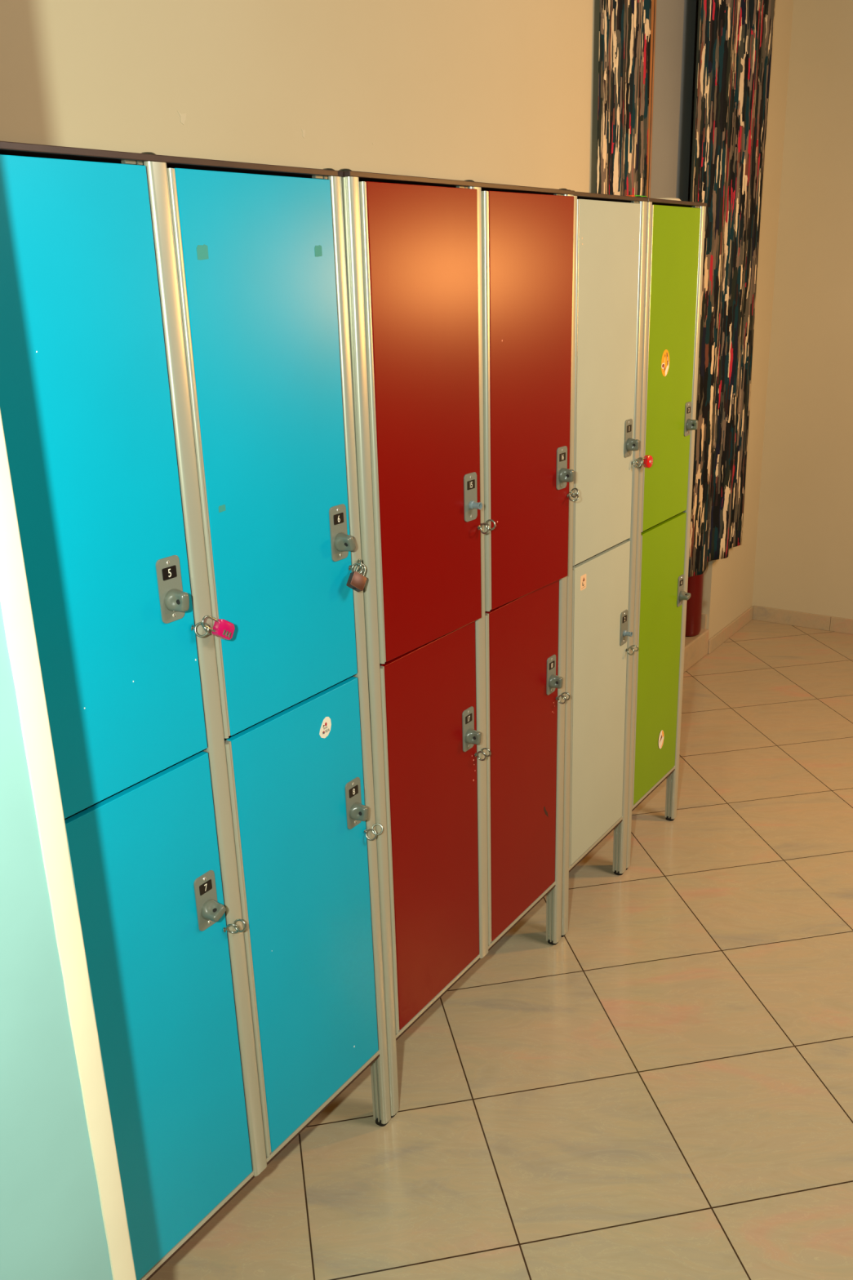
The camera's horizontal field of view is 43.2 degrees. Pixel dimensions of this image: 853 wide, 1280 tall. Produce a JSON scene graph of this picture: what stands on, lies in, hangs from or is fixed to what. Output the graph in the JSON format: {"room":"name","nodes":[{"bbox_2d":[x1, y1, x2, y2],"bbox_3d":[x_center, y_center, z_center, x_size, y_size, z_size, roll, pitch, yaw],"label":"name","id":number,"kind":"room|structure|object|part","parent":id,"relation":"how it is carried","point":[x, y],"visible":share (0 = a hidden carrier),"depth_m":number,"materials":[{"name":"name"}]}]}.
{"room":"changing room","nodes":[
{"label":"changing room","id":0,"kind":"room"},
{"bbox_2d":[0,409,136,1279],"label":"door","id":1,"kind":"structure","parent":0,"point":[52,1227],"depth_m":1.21,"materials":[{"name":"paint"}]},
{"bbox_2d":[0,410,136,1279],"bbox_3d":[-0.501,-0.204,1.097,0.190,3.100,0.035,11,23,33],"label":"trim","id":2,"kind":"structure","parent":1,"relation":"attached to","point":[15,599],"depth_m":1.19,"materials":[{"name":"beige paint"}]},
{"bbox_2d":[0,0,793,639],"bbox_3d":[0.200,-0.997,3.361,0.401,3.100,4.713,11,23,33],"label":"wall","id":3,"kind":"structure","parent":0,"point":[491,91],"depth_m":2.39,"materials":[{"name":"paint"}]},
{"bbox_2d":[595,0,651,195],"bbox_3d":[0.635,-1.241,3.538,0.020,2.480,0.358,11,23,33],"label":"curtain","id":4,"kind":"object","parent":3,"relation":"hanging from","point":[624,25],"visible":0.23,"depth_m":3.38,"materials":[{"name":"multicoloured fabric"}]},
{"bbox_2d":[646,0,656,198],"bbox_3d":[0.733,-1.076,3.853,0.065,2.900,0.156,-10,20,-23],"label":"trim","id":5,"kind":"structure","parent":3,"relation":"attached to","point":[653,2],"depth_m":3.56,"materials":[{"name":"brown wood"}]},
{"bbox_2d":[649,0,700,201],"bbox_3d":[0.915,-1.228,4.212,0.178,2.755,0.845,11,23,33],"label":"window","id":6,"kind":"structure","parent":3,"relation":"in","point":[677,21],"depth_m":3.79,"materials":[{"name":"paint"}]},
{"bbox_2d":[683,628,709,672],"bbox_3d":[0.970,0.111,4.659,0.204,0.120,0.845,11,23,33],"label":"trim","id":7,"kind":"structure","parent":3,"relation":"attached to","point":[696,646],"depth_m":4.81,"materials":[{"name":"stone"}]},
{"bbox_2d":[684,573,703,636],"bbox_3d":[1.174,-0.190,4.804,0.110,0.342,0.110,11,23,33],"label":"fire extinguisher","id":8,"kind":"object","parent":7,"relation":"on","point":[695,587],"visible":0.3,"depth_m":4.77,"materials":[{"name":"red paint"}]},
{"bbox_2d":[701,613,706,629],"bbox_3d":[1.022,0.024,4.654,0.108,0.095,0.745,11,23,33],"label":"trim","id":9,"kind":"structure","parent":3,"relation":"attached to","point":[704,616],"depth_m":4.90,"materials":[{"name":"stone"}]},
{"bbox_2d":[707,606,753,653],"bbox_3d":[1.466,-0.053,5.173,0.010,0.068,0.605,11,23,33],"label":"baseboard","id":10,"kind":"structure","parent":3,"relation":"attached to","point":[740,622],"depth_m":5.14,"materials":[{"name":"stone"}]},
{"bbox_2d":[688,0,775,577],"bbox_3d":[1.190,-1.502,4.252,0.065,2.480,0.771,11,23,33],"label":"curtain","id":11,"kind":"object","parent":3,"relation":"hanging from","point":[735,40],"visible":0.87,"depth_m":4.27,"materials":[{"name":"multicoloured fabric"}]},
{"bbox_2d":[148,619,852,1279],"bbox_3d":[1.247,1.151,1.913,4.580,0.100,6.980,11,23,33],"label":"floor","id":12,"kind":"structure","parent":0,"point":[662,1089],"depth_m":2.40,"materials":[{"name":"tile"}]},
{"bbox_2d":[0,141,391,1279],"bbox_3d":[-0.488,0.217,1.793,0.460,1.855,0.772,11,23,33],"label":"tall cabinet","id":13,"kind":"object","parent":12,"relation":"on","point":[176,397],"visible":0.97,"depth_m":1.61,"materials":[{"name":"blue metal"}]},
{"bbox_3d":[-0.444,-0.177,1.389,0.012,0.816,0.328,11,23,33],"label":"door","id":14,"kind":"part","parent":13,"relation":"part of","materials":[{"name":"blue laminate"}]},
{"bbox_3d":[-0.500,0.127,1.775,0.370,1.646,0.016,11,23,33],"label":"panel","id":15,"kind":"part","parent":13,"relation":"part of","materials":[{"name":"black"}]},
{"bbox_3d":[-0.418,0.602,1.653,0.012,0.812,0.328,11,23,33],"label":"door","id":16,"kind":"part","parent":13,"relation":"part of","materials":[{"name":"blue laminate"}]},
{"bbox_3d":[-0.363,-0.072,1.528,0.004,0.094,0.042,11,23,33],"label":"lock plate","id":17,"kind":"part","parent":13,"relation":"part of","materials":[{"name":"grey plastic"}]},
{"bbox_3d":[-0.350,-0.055,1.526,0.028,0.032,0.032,11,23,33],"label":"knob","id":18,"kind":"part","parent":13,"relation":"part of","materials":[{"name":"grey plastic"}]},
{"bbox_3d":[-0.332,0.163,1.666,0.030,1.656,0.034,11,23,33],"label":"post","id":19,"kind":"part","parent":13,"relation":"part of","materials":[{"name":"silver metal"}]},
{"bbox_3d":[-0.345,0.410,1.693,0.004,0.094,0.042,11,23,33],"label":"lock plate","id":20,"kind":"part","parent":13,"relation":"part of","materials":[{"name":"grey plastic"}]},
{"bbox_3d":[-0.333,0.427,1.691,0.028,0.032,0.032,11,23,33],"label":"knob","id":21,"kind":"part","parent":13,"relation":"part of","materials":[{"name":"grey plastic"}]},
{"bbox_2d":[201,615,235,639],"bbox_3d":[-0.308,-0.018,1.590,0.017,0.046,0.055,14,25,40],"label":"padlock","id":22,"kind":"object","parent":13,"relation":"hanging from","point":[222,628],"visible":1,"depth_m":1.59,"materials":[{"name":"pink metal"}]},
{"bbox_3d":[-0.232,-0.282,1.679,0.012,0.816,0.322,11,23,33],"label":"door","id":23,"kind":"part","parent":13,"relation":"part of","materials":[{"name":"blue laminate"}]},
{"bbox_3d":[-0.292,0.023,2.060,0.370,1.646,0.016,11,23,33],"label":"panel","id":24,"kind":"part","parent":13,"relation":"part of","materials":[{"name":"black"}]},
{"bbox_3d":[-0.206,0.496,1.944,0.012,0.812,0.322,11,23,33],"label":"door","id":25,"kind":"part","parent":13,"relation":"part of","materials":[{"name":"blue laminate"}]},
{"bbox_3d":[-0.148,-0.181,1.821,0.004,0.094,0.042,11,23,33],"label":"lock plate","id":26,"kind":"part","parent":13,"relation":"part of","materials":[{"name":"grey plastic"}]},
{"bbox_3d":[-0.135,-0.164,1.819,0.028,0.032,0.032,11,23,33],"label":"knob","id":27,"kind":"part","parent":13,"relation":"part of","materials":[{"name":"grey plastic"}]},
{"bbox_3d":[-0.133,0.300,1.982,0.004,0.094,0.042,11,23,33],"label":"lock plate","id":28,"kind":"part","parent":13,"relation":"part of","materials":[{"name":"grey plastic"}]},
{"bbox_2d":[346,563,366,591],"bbox_3d":[-0.117,-0.105,1.853,0.044,0.047,0.025,-15,23,-35],"label":"padlock","id":29,"kind":"object","parent":13,"relation":"hanging from","point":[356,581],"visible":1,"depth_m":1.85,"materials":[{"name":"brown metal"}]},
{"bbox_3d":[-0.121,0.143,1.979,0.030,1.832,0.026,11,23,33],"label":"post","id":30,"kind":"part","parent":13,"relation":"part of","materials":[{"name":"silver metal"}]},
{"bbox_3d":[-0.121,0.317,1.980,0.028,0.032,0.032,11,23,33],"label":"knob","id":31,"kind":"part","parent":13,"relation":"part of","materials":[{"name":"grey plastic"}]},
{"bbox_2d":[338,168,578,1117],"bbox_3d":[-0.040,0.002,2.380,0.498,1.858,0.764,11,23,33],"label":"tall cabinet","id":32,"kind":"object","parent":12,"relation":"on","point":[460,292],"visible":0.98,"depth_m":2.16,"materials":[{"name":"red metal"}]},
{"bbox_3d":[-0.100,0.136,1.998,0.030,1.832,0.028,11,23,33],"label":"post","id":33,"kind":"part","parent":32,"relation":"part of","materials":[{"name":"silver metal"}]},
{"bbox_3d":[0.005,-0.389,1.971,0.012,0.816,0.314,12,23,35],"label":"door","id":34,"kind":"part","parent":32,"relation":"part of","materials":[{"name":"red laminate"}]},
{"bbox_3d":[0.018,0.386,2.243,0.012,0.812,0.314,11,23,33],"label":"door","id":35,"kind":"part","parent":32,"relation":"part of","materials":[{"name":"red laminate"}]},
{"bbox_3d":[0.089,0.189,2.277,0.004,0.093,0.042,11,23,33],"label":"lock plate","id":36,"kind":"part","parent":32,"relation":"part of","materials":[{"name":"silver metal"}]},
{"bbox_3d":[0.087,-0.280,2.106,0.004,0.094,0.042,12,23,35],"label":"lock plate","id":37,"kind":"part","parent":32,"relation":"part of","materials":[{"name":"grey plastic"}]},
{"bbox_3d":[0.102,0.205,2.275,0.028,0.032,0.032,11,23,33],"label":"knob","id":38,"kind":"part","parent":32,"relation":"part of","materials":[{"name":"grey plastic"}]},
{"bbox_3d":[0.097,-0.263,2.106,0.021,0.017,0.017,12,23,35],"label":"knob","id":39,"kind":"part","parent":32,"relation":"part of","materials":[{"name":"grey metal"}]},
{"bbox_3d":[0.103,-0.050,2.251,0.030,1.656,0.036,11,23,33],"label":"post","id":40,"kind":"part","parent":32,"relation":"part of","materials":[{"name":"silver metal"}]},
{"bbox_3d":[0.228,0.282,2.530,0.012,0.812,0.313,11,23,33],"label":"door","id":41,"kind":"part","parent":32,"relation":"part of","materials":[{"name":"red laminate"}]},
{"bbox_3d":[0.218,-0.493,2.255,0.012,0.816,0.313,13,24,36],"label":"door","id":42,"kind":"part","parent":32,"relation":"part of","materials":[{"name":"red laminate"}]},
{"bbox_3d":[0.297,0.083,2.561,0.004,0.093,0.042,11,23,33],"label":"lock plate","id":43,"kind":"part","parent":32,"relation":"part of","materials":[{"name":"silver metal"}]},
{"bbox_3d":[0.310,0.100,2.559,0.028,0.032,0.032,11,23,33],"label":"knob","id":44,"kind":"part","parent":32,"relation":"part of","materials":[{"name":"grey plastic"}]},
{"bbox_3d":[0.315,-0.071,2.565,0.030,1.832,0.035,11,23,33],"label":"post","id":45,"kind":"part","parent":32,"relation":"part of","materials":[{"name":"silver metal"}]},
{"bbox_3d":[0.301,-0.382,2.389,0.004,0.093,0.042,13,24,36],"label":"lock plate","id":46,"kind":"part","parent":32,"relation":"part of","materials":[{"name":"silver metal"}]},
{"bbox_3d":[0.313,-0.365,2.386,0.028,0.032,0.032,13,24,36],"label":"knob","id":47,"kind":"part","parent":32,"relation":"part of","materials":[{"name":"grey plastic"}]},
{"bbox_2d":[561,189,648,937],"bbox_3d":[0.282,-0.167,2.845,0.460,1.855,0.399,11,23,33],"label":"tall cabinet","id":48,"kind":"object","parent":12,"relation":"on","point":[610,235],"visible":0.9,"depth_m":2.68,"materials":[{"name":"beige metal"}]},
{"bbox_3d":[0.334,-0.084,2.601,0.030,1.832,0.031,11,23,33],"label":"post","id":49,"kind":"part","parent":48,"relation":"part of","materials":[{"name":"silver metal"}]},
{"bbox_3d":[0.455,0.167,2.847,0.012,0.812,0.319,11,23,33],"label":"door","id":50,"kind":"part","parent":48,"relation":"part of","materials":[{"name":"white laminate"}]},
{"bbox_3d":[0.371,-0.307,2.966,0.370,1.646,0.016,11,23,33],"label":"panel","id":51,"kind":"part","parent":48,"relation":"part of","materials":[{"name":"white"}]},
{"bbox_3d":[0.429,-0.612,2.583,0.012,0.816,0.319,11,23,33],"label":"door","id":52,"kind":"part","parent":48,"relation":"part of","materials":[{"name":"white laminate"}]},
{"bbox_3d":[0.530,-0.033,2.888,0.004,0.094,0.042,11,23,33],"label":"lock plate","id":53,"kind":"part","parent":48,"relation":"part of","materials":[{"name":"grey plastic"}]},
{"bbox_3d":[0.540,-0.017,2.888,0.021,0.017,0.017,11,23,33],"label":"knob","id":54,"kind":"part","parent":48,"relation":"part of","materials":[{"name":"grey metal"}]},
{"bbox_3d":[0.511,-0.510,2.721,0.004,0.094,0.042,11,23,33],"label":"lock plate","id":55,"kind":"part","parent":48,"relation":"part of","materials":[{"name":"grey plastic"}]},
{"bbox_3d":[0.542,-0.187,2.885,0.030,1.832,0.033,11,23,33],"label":"post","id":56,"kind":"part","parent":48,"relation":"part of","materials":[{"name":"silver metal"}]},
{"bbox_3d":[0.523,-0.493,2.719,0.028,0.032,0.032,11,23,33],"label":"knob","id":57,"kind":"part","parent":48,"relation":"part of","materials":[{"name":"grey plastic"}]},
{"bbox_2d":[627,195,646,196],"bbox_3d":[0.509,-1.074,2.614,0.020,0.008,0.088,11,23,33],"label":"case","id":58,"kind":"object","parent":48,"relation":"on","point":[628,195],"visible":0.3,"depth_m":2.59,"materials":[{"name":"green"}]},
{"bbox_2d":[640,454,653,467],"bbox_3d":[0.570,-0.461,2.789,0.014,0.033,0.050,14,25,39],"label":"padlock","id":59,"kind":"object","parent":48,"relation":"attached to","point":[647,460],"visible":1,"depth_m":2.79,"materials":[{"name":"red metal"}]},
{"bbox_2d":[626,196,706,870],"bbox_3d":[0.505,-0.278,3.151,0.460,1.855,0.385,11,23,33],"label":"tall cabinet","id":60,"kind":"object","parent":12,"relation":"on","point":[675,238],"visible":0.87,"depth_m":2.98,"materials":[{"name":"green metal"}]},
{"bbox_3d":[0.560,-0.196,2.910,0.030,1.832,0.028,11,23,33],"label":"post","id":61,"kind":"part","parent":60,"relation":"part of","materials":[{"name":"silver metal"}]},
{"bbox_3d":[0.678,0.056,3.152,0.012,0.812,0.314,11,23,33],"label":"door","id":62,"kind":"part","parent":60,"relation":"part of","materials":[{"name":"green laminate"}]},
{"bbox_2d":[656,197,680,200],"bbox_3d":[0.612,-1.147,2.813,0.104,0.011,0.104,11,23,33],"label":"lid","id":63,"kind":"object","parent":60,"relation":"on","point":[665,198],"visible":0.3,"depth_m":2.77,"materials":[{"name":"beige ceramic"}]},
{"bbox_3d":[0.652,-0.723,2.888,0.012,0.816,0.314,11,23,33],"label":"door","id":64,"kind":"part","parent":60,"relation":"part of","materials":[{"name":"green laminate"}]},
{"bbox_3d":[0.754,-0.147,3.194,0.004,0.094,0.042,11,23,33],"label":"lock plate","id":65,"kind":"part","parent":60,"relation":"part of","materials":[{"name":"grey plastic"}]},
{"bbox_3d":[0.767,-0.130,3.193,0.028,0.032,0.032,11,23,33],"label":"knob","id":66,"kind":"part","parent":60,"relation":"part of","materials":[{"name":"grey plastic"}]},
{"bbox_3d":[0.762,-0.297,3.186,0.030,1.832,0.030,11,23,33],"label":"post","id":67,"kind":"part","parent":60,"relation":"part of","materials":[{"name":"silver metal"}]},
{"bbox_3d":[0.736,-0.622,3.029,0.004,0.094,0.042,11,23,33],"label":"lock plate","id":68,"kind":"part","parent":60,"relation":"part of","materials":[{"name":"grey plastic"}]},
{"bbox_3d":[0.748,-0.605,3.027,0.028,0.032,0.032,11,23,33],"label":"knob","id":69,"kind":"part","parent":60,"relation":"part of","materials":[{"name":"grey plastic"}]},
{"bbox_2d":[751,0,852,619],"bbox_3d":[3.322,-1.280,3.888,4.080,3.100,0.200,11,23,33],"label":"wall","id":70,"kind":"structure","parent":0,"point":[804,556],"depth_m":4.89,"materials":[{"name":"paint"}]},
{"bbox_2d":[752,605,852,634],"bbox_3d":[3.315,0.183,4.291,4.070,0.072,0.010,11,23,33],"label":"baseboard","id":71,"kind":"structure","parent":70,"relation":"attached to","point":[827,623],"depth_m":5.26,"materials":[{"name":"stone"}]}
]}

